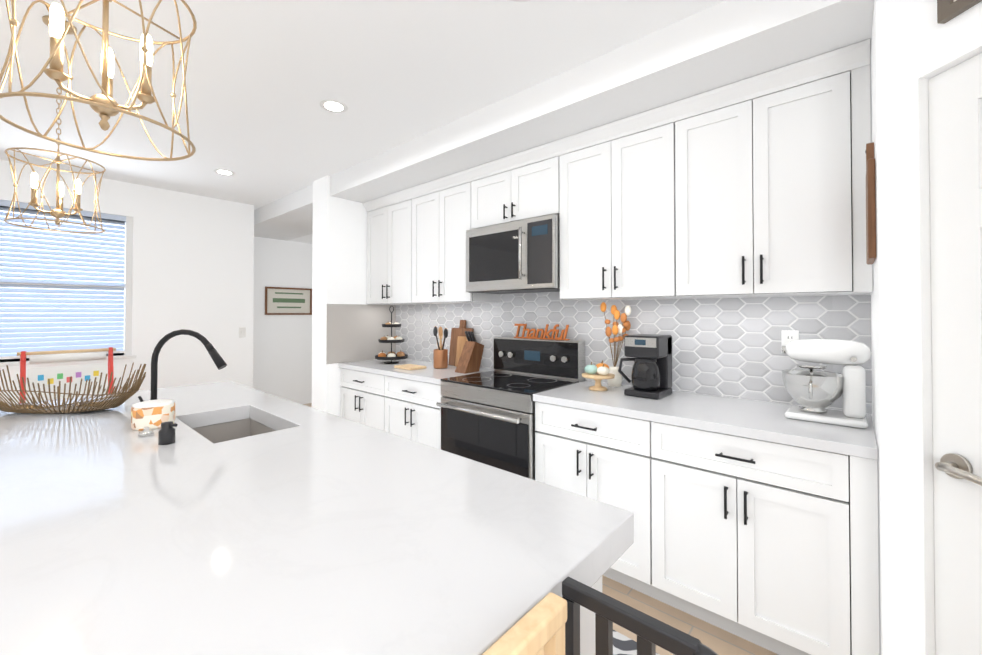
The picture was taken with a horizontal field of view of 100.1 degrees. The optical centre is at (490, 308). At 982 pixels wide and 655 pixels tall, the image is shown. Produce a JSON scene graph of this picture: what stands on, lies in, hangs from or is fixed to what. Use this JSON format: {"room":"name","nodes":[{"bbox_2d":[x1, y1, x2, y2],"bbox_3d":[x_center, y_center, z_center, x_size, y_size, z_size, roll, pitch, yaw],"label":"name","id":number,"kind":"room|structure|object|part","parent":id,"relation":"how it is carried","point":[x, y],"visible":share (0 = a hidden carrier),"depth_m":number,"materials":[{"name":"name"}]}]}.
{"room":"kitchen","nodes":[
{"label":"kitchen","id":0,"kind":"room"},
{"bbox_2d":[0,160,253,404],"bbox_3d":[-4.425,0.098,2.894,0.100,2.620,5.000,-1,-1,41],"label":"wall","id":1,"kind":"structure","parent":0,"point":[193,262],"depth_m":4.21,"materials":[{"name":"white paint"}]},
{"bbox_2d":[0,200,136,366],"bbox_3d":[-3.761,-0.203,3.638,0.120,1.360,0.950,-1,-1,41],"label":"window","id":2,"kind":"structure","parent":1,"relation":"in","point":[128,279],"depth_m":3.81,"materials":[{"name":"white"}]},
{"bbox_2d":[0,200,125,361],"bbox_3d":[-3.765,-0.219,3.642,0.060,1.324,0.786,-1,-1,41],"label":"window blinds","id":3,"kind":"object","parent":2,"relation":"attached to","point":[24,310],"visible":0.9,"depth_m":3.61,"materials":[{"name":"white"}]},
{"bbox_2d":[239,327,245,337],"bbox_3d":[-2.809,0.272,4.647,0.010,0.115,0.070,-1,-1,41],"label":"switch plate","id":4,"kind":"object","parent":1,"relation":"attached to","point":[242,331],"visible":1,"depth_m":4.65,"materials":[{"name":"white plastic"}]},
{"bbox_2d":[253,237,311,403],"bbox_3d":[-2.773,0.140,6.366,0.100,2.620,2.600,-1,-1,41],"label":"wall","id":5,"kind":"structure","parent":0,"point":[282,356],"depth_m":5.99,"materials":[{"name":"white paint"}]},
{"bbox_2d":[265,287,311,314],"bbox_3d":[-2.968,-0.104,6.052,0.024,0.400,0.665,-1,-1,41],"label":"sign frame","id":6,"kind":"object","parent":5,"relation":"attached to","point":[286,301],"visible":1,"depth_m":6.03,"materials":[{"name":"brown wood"}]},
{"bbox_2d":[312,175,376,416],"bbox_3d":[-1.338,0.112,4.075,0.280,2.620,0.750,-1,-1,41],"label":"wall","id":7,"kind":"structure","parent":0,"point":[339,257],"depth_m":3.81,"materials":[{"name":"white paint"}]},
{"bbox_2d":[0,0,724,209],"bbox_3d":[-1.238,-1.264,1.841,8.800,0.080,7.800,-1,-1,41],"label":"ceiling","id":8,"kind":"structure","parent":0,"point":[264,78],"depth_m":2.14,"materials":[{"name":"white paint"}]},
{"bbox_2d":[4,15,105,233],"bbox_3d":[-1.857,-0.787,1.767,0.299,0.876,0.299,-1,-1,41],"label":"chandelier","id":9,"kind":"object","parent":8,"relation":"hanging from","point":[58,212],"visible":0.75,"depth_m":1.76,"materials":[{"name":"gold metal"}]},
{"bbox_2d":[0,0,196,160],"bbox_3d":[-0.776,-0.793,0.831,0.299,0.886,0.299,-1,-1,41],"label":"chandelier","id":10,"kind":"object","parent":8,"relation":"hanging from","point":[105,105],"visible":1,"depth_m":0.82,"materials":[{"name":"gold metal"}]},
{"bbox_2d":[214,169,234,174],"bbox_3d":[-2.353,-1.200,3.632,0.160,0.004,0.160,-1,-1,41],"label":"recessed light","id":11,"kind":"object","parent":8,"relation":"in","point":[223,172],"visible":1,"depth_m":3.63,"materials":[{"name":"white plastic"}]},
{"bbox_2d":[320,100,347,112],"bbox_3d":[-0.946,-1.214,2.476,0.160,0.004,0.160,-1,-1,41],"label":"recessed light","id":12,"kind":"object","parent":8,"relation":"in","point":[334,106],"visible":1,"depth_m":2.47,"materials":[{"name":"white plastic"}]},
{"bbox_2d":[512,0,529,1],"bbox_3d":[0.119,-1.225,1.567,0.160,0.004,0.160,-1,-1,41],"label":"recessed light","id":13,"kind":"object","parent":8,"relation":"in","point":[520,0],"visible":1,"depth_m":1.63,"materials":[{"name":"white"}]},
{"bbox_2d":[254,0,873,243],"bbox_3d":[-0.342,-1.105,4.300,6.300,0.180,2.320,-1,-1,41],"label":"soffit beam","id":14,"kind":"structure","parent":8,"relation":"attached to","point":[722,44],"depth_m":2.02,"materials":[{"name":"white paint"}]},
{"bbox_2d":[303,403,777,654],"bbox_3d":[-1.238,1.425,1.809,8.800,0.060,7.800,-1,-1,41],"label":"floor","id":15,"kind":"structure","parent":0,"point":[718,641],"depth_m":1.81,"materials":[{"name":"light wood planks"}]},
{"bbox_2d":[338,367,389,432],"bbox_3d":[-0.899,0.981,3.762,0.762,0.875,0.618,-1,-1,41],"label":"base cabinet","id":16,"kind":"object","parent":15,"relation":"on","point":[364,399],"depth_m":3.51,"materials":[{"name":"white wood"}]},
{"bbox_2d":[390,379,429,445],"bbox_3d":[-0.416,0.976,3.338,0.769,0.875,0.618,-1,-1,41],"label":"base cabinet","id":17,"kind":"object","parent":15,"relation":"on","point":[409,400],"depth_m":3.09,"materials":[{"name":"white wood"}]},
{"bbox_2d":[430,368,594,483],"bbox_3d":[0.147,0.952,2.811,0.893,0.910,0.636,-1,-1,41],"label":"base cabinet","id":18,"kind":"object","parent":15,"relation":"on","point":[497,427],"depth_m":2.52,"materials":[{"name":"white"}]},
{"bbox_2d":[436,337,584,479],"bbox_3d":[0.125,0.805,2.790,0.759,1.165,0.718,-1,-1,41],"label":"range","id":19,"kind":"object","parent":18,"relation":"in","point":[489,417],"depth_m":2.65,"materials":[{"name":"black metal"}]},
{"bbox_2d":[494,339,577,378],"bbox_3d":[0.302,0.354,2.996,0.743,0.240,0.004,-1,-1,41],"label":"control panel","id":20,"kind":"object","parent":19,"relation":"attached to","point":[532,356],"depth_m":2.96,"materials":[{"name":"black metal"}]},
{"bbox_2d":[514,337,569,339],"bbox_3d":[0.362,0.220,3.012,0.475,0.008,0.022,-1,-1,41],"label":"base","id":21,"kind":"object","parent":20,"relation":"on","point":[542,338],"visible":0.93,"depth_m":2.99,"materials":[{"name":"orange metal"}]},
{"bbox_2d":[514,324,568,338],"bbox_3d":[0.362,0.169,3.014,0.475,0.108,0.013,-1,-1,41],"label":"sign","id":22,"kind":"object","parent":21,"relation":"on","point":[545,333],"visible":0.92,"depth_m":2.99,"materials":[{"name":"orange wood"}]},
{"bbox_2d":[580,581,601,654],"bbox_3d":[-1.139,0.969,1.401,2.694,0.845,1.210,-1,-1,41],"label":"kitchen island","id":23,"kind":"object","parent":15,"relation":"on","point":[587,617],"depth_m":0.90,"materials":[{"name":"white"}]},
{"bbox_2d":[0,381,633,654],"bbox_3d":[-1.228,0.509,1.298,2.804,0.071,1.530,-1,-1,41],"label":"island countertop","id":24,"kind":"structure","parent":23,"relation":"on","point":[317,532],"depth_m":0.84,"materials":[{"name":"white stone"}]},
{"bbox_2d":[0,362,145,413],"bbox_3d":[-2.018,0.363,1.934,0.753,0.233,0.349,0,-1,0],"label":"wire bowl","id":25,"kind":"object","parent":24,"relation":"on","point":[119,399],"visible":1,"depth_m":1.93,"materials":[{"name":"brown metal"}]},
{"bbox_2d":[17,347,115,402],"bbox_3d":[-3.178,0.861,3.093,0.467,1.105,0.520,-1,-1,41],"label":"easel","id":26,"kind":"object","parent":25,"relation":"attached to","point":[56,375],"visible":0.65,"depth_m":3.05,"materials":[{"name":"red"}]},
{"bbox_2d":[139,427,153,436],"bbox_3d":[-1.295,0.461,1.544,0.044,0.031,0.044,-1,-1,41],"label":"stopper","id":27,"kind":"object","parent":24,"relation":"on","point":[146,431],"visible":1,"depth_m":1.53,"materials":[{"name":"silver metal"}]},
{"bbox_2d":[131,399,174,430],"bbox_3d":[-1.370,0.429,1.671,0.140,0.098,0.140,-1,-1,41],"label":"sponge caddy","id":28,"kind":"object","parent":24,"relation":"on","point":[152,414],"visible":0.94,"depth_m":1.62,"materials":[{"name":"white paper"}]},
{"bbox_2d":[158,421,177,444],"bbox_3d":[-1.140,0.438,1.449,0.057,0.074,0.049,-1,-1,41],"label":"soap pump","id":29,"kind":"object","parent":24,"relation":"on","point":[166,433],"visible":1,"depth_m":1.44,"materials":[{"name":"grey plastic"}]},
{"bbox_2d":[138,329,226,401],"bbox_3d":[-1.362,0.286,1.812,0.302,0.387,0.273,-1,-1,41],"label":"faucet","id":30,"kind":"object","parent":24,"relation":"on","point":[218,360],"visible":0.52,"depth_m":1.82,"materials":[{"name":"black metal"}]},
{"bbox_2d":[200,417,267,440],"bbox_3d":[-1.094,0.649,1.755,0.600,0.221,0.325,-1,-1,41],"label":"sink","id":31,"kind":"object","parent":24,"relation":"in","point":[238,426],"depth_m":2.00,"materials":[{"name":"grey metal"}]},
{"bbox_2d":[482,577,717,654],"bbox_3d":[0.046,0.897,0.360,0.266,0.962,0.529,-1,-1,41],"label":"chair","id":32,"kind":"object","parent":15,"relation":"on","point":[548,624],"visible":1,"depth_m":0.57,"materials":[{"name":"brown wood"}]},
{"bbox_2d":[546,403,665,602],"bbox_3d":[0.722,0.964,2.339,0.718,0.875,0.618,-1,-1,41],"label":"base cabinet","id":33,"kind":"object","parent":15,"relation":"on","point":[613,460],"depth_m":2.01,"materials":[{"name":"white wood"}]},
{"bbox_2d":[613,630,659,654],"bbox_3d":[-0.309,1.395,2.072,2.850,0.008,0.660,-1,-1,41],"label":"rug","id":34,"kind":"object","parent":15,"relation":"on","point":[623,644],"depth_m":1.69,"materials":[{"name":"white fabric"}]},
{"bbox_2d":[666,427,878,654],"bbox_3d":[1.213,0.959,1.908,0.832,0.875,0.618,-1,-1,41],"label":"base cabinet","id":35,"kind":"object","parent":15,"relation":"on","point":[754,521],"depth_m":1.60,"materials":[{"name":"white wood"}]},
{"bbox_2d":[338,359,877,462],"bbox_3d":[0.158,0.508,2.815,3.609,0.047,0.649,-1,-1,41],"label":"countertop","id":36,"kind":"structure","parent":35,"relation":"on","point":[765,422],"depth_m":1.98,"materials":[{"name":"white stone"}]},
{"bbox_2d":[375,306,407,363],"bbox_3d":[-0.920,0.239,3.807,0.300,0.528,0.300,-1,-1,41],"label":"tiered tray","id":37,"kind":"object","parent":36,"relation":"on","point":[391,355],"visible":1,"depth_m":3.74,"materials":[{"name":"black metal"}]},
{"bbox_2d":[394,364,425,369],"bbox_3d":[-0.673,0.489,3.426,0.230,0.020,0.160,-1,-1,41],"label":"serving board","id":38,"kind":"object","parent":36,"relation":"on","point":[410,367],"visible":0.96,"depth_m":3.38,"materials":[{"name":"brown wood"}]},
{"bbox_2d":[433,326,447,368],"bbox_3d":[-0.422,0.324,3.448,0.152,0.350,0.120,-1,-1,41],"label":"utensil crock","id":39,"kind":"object","parent":36,"relation":"on","point":[440,357],"visible":1,"depth_m":3.41,"materials":[{"name":"brown wood"}]},
{"bbox_2d":[448,320,473,366],"bbox_3d":[-0.246,0.300,3.521,0.310,0.399,0.091,-1,-1,41],"label":"cutting boards","id":40,"kind":"object","parent":36,"relation":"on","point":[458,339],"visible":0.67,"depth_m":3.56,"materials":[{"name":"brown wood"}]},
{"bbox_2d":[455,331,483,373],"bbox_3d":[-0.168,0.337,3.238,0.110,0.319,0.220,-1,-1,41],"label":"knife block","id":41,"kind":"object","parent":36,"relation":"on","point":[469,361],"visible":1,"depth_m":3.21,"materials":[{"name":"brown wood"}]},
{"bbox_2d":[582,360,614,390],"bbox_3d":[0.643,0.401,2.471,0.194,0.172,0.194,-1,-1,41],"label":"stand","id":42,"kind":"object","parent":36,"relation":"on","point":[598,373],"visible":1,"depth_m":2.44,"materials":[{"name":"brown wood"}]},
{"bbox_2d":[600,302,630,386],"bbox_3d":[0.786,0.224,2.594,0.204,0.530,0.090,-1,-1,41],"label":"floral vase","id":43,"kind":"object","parent":36,"relation":"on","point":[616,381],"visible":0.98,"depth_m":2.57,"materials":[{"name":"white"}]},
{"bbox_2d":[618,334,671,399],"bbox_3d":[0.869,0.318,2.330,0.233,0.335,0.236,-1,-1,41],"label":"coffee maker","id":44,"kind":"object","parent":36,"relation":"on","point":[651,373],"visible":1,"depth_m":2.24,"materials":[{"name":"grey plastic"}]},
{"bbox_2d":[782,339,870,428],"bbox_3d":[1.426,0.306,1.762,0.302,0.346,0.261,-1,-1,41],"label":"stand mixer","id":45,"kind":"object","parent":36,"relation":"on","point":[814,393],"visible":1,"depth_m":1.72,"materials":[{"name":"white painted metal"},{"name":"clear glass"},{"name":"stainless steel"}]},
{"bbox_2d":[411,292,871,415],"bbox_3d":[1.129,0.093,2.474,6.100,2.620,0.100,-1,-1,41],"label":"wall","id":46,"kind":"structure","parent":0,"point":[682,298],"depth_m":2.34,"materials":[{"name":"white paint"}]},
{"bbox_2d":[366,187,429,304],"bbox_3d":[-0.811,-0.528,3.881,0.762,0.976,0.343,-1,-1,41],"label":"upper cabinet","id":47,"kind":"object","parent":46,"relation":"attached to","point":[390,219],"depth_m":3.74,"materials":[{"name":"white wood"}]},
{"bbox_2d":[414,171,499,303],"bbox_3d":[-0.327,-0.534,3.456,0.771,0.976,0.343,-1,-1,41],"label":"upper cabinet","id":48,"kind":"object","parent":46,"relation":"attached to","point":[440,205],"depth_m":3.29,"materials":[{"name":"white wood"}]},
{"bbox_2d":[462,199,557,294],"bbox_3d":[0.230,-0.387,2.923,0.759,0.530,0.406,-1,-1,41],"label":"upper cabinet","id":49,"kind":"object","parent":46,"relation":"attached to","point":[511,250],"depth_m":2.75,"materials":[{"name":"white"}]},
{"bbox_2d":[466,214,559,293],"bbox_3d":[0.212,-0.347,2.902,0.759,0.459,0.458,-1,-1,41],"label":"microwave","id":50,"kind":"object","parent":49,"relation":"in","point":[520,255],"depth_m":2.72,"materials":[{"name":"silver metal"}]},
{"bbox_2d":[470,140,557,214],"bbox_3d":[0.251,-0.810,2.952,0.766,0.436,0.343,-1,-1,41],"label":"upper cabinet","id":51,"kind":"object","parent":46,"relation":"attached to","point":[530,176],"depth_m":2.79,"materials":[{"name":"white wood"}]},
{"bbox_2d":[326,292,871,413],"bbox_3d":[0.127,0.394,2.785,3.620,1.027,0.750,-1,-1,41],"label":"tile backsplash","id":52,"kind":"structure","parent":46,"relation":"attached to","point":[727,347],"depth_m":2.43,"materials":[{"name":"grey tile"}]},
{"bbox_2d":[781,330,798,352],"bbox_3d":[1.502,0.168,2.065,0.072,0.116,0.008,-1,-1,41],"label":"electrical outlet plate","id":53,"kind":"object","parent":52,"relation":"attached to","point":[788,336],"visible":0.48,"depth_m":2.07,"materials":[{"name":"white plastic"}]},
{"bbox_2d":[554,99,689,300],"bbox_3d":[0.821,-0.546,2.448,0.751,0.976,0.343,-1,-1,41],"label":"upper cabinet","id":54,"kind":"object","parent":46,"relation":"attached to","point":[624,185],"depth_m":2.28,"materials":[{"name":"white wood"}]},
{"bbox_2d":[690,39,871,297],"bbox_3d":[1.312,-0.551,2.016,0.802,0.976,0.343,-1,-1,41],"label":"upper cabinet","id":55,"kind":"object","parent":46,"relation":"attached to","point":[778,158],"depth_m":1.81,"materials":[{"name":"white wood"}]},
{"bbox_2d":[870,0,882,654],"bbox_3d":[1.525,0.082,1.561,0.100,2.620,0.750,-1,-1,41],"label":"wall","id":56,"kind":"structure","parent":0,"point":[875,347],"depth_m":1.44,"materials":[{"name":"white paint"}]},
{"bbox_2d":[865,142,875,263],"bbox_3d":[1.369,-0.379,1.484,0.022,0.420,0.240,-1,-1,41],"label":"sign","id":57,"kind":"object","parent":56,"relation":"attached to","point":[870,213],"visible":1,"depth_m":1.40,"materials":[{"name":"brown wood"}]},
{"bbox_2d":[876,0,981,654],"bbox_3d":[1.332,0.069,0.397,0.134,2.620,1.840,0,-1,-4],"label":"wall","id":58,"kind":"structure","parent":0,"point":[929,112],"depth_m":1.19,"materials":[{"name":"white paint"}]},
{"bbox_3d":[1.305,0.354,0.810,0.134,2.059,0.764,0,-1,-4],"label":"wall pantry door","id":59,"kind":"part","parent":58,"relation":"part of","materials":[{"name":"white"}]},
{"bbox_2d":[937,0,981,23],"bbox_3d":[1.264,-0.953,0.771,0.020,0.328,0.731,0,-1,-4],"label":"sign frame","id":60,"kind":"object","parent":58,"relation":"attached to","point":[948,10],"visible":1,"depth_m":1.10,"materials":[{"name":"brown metal"}]}
]}

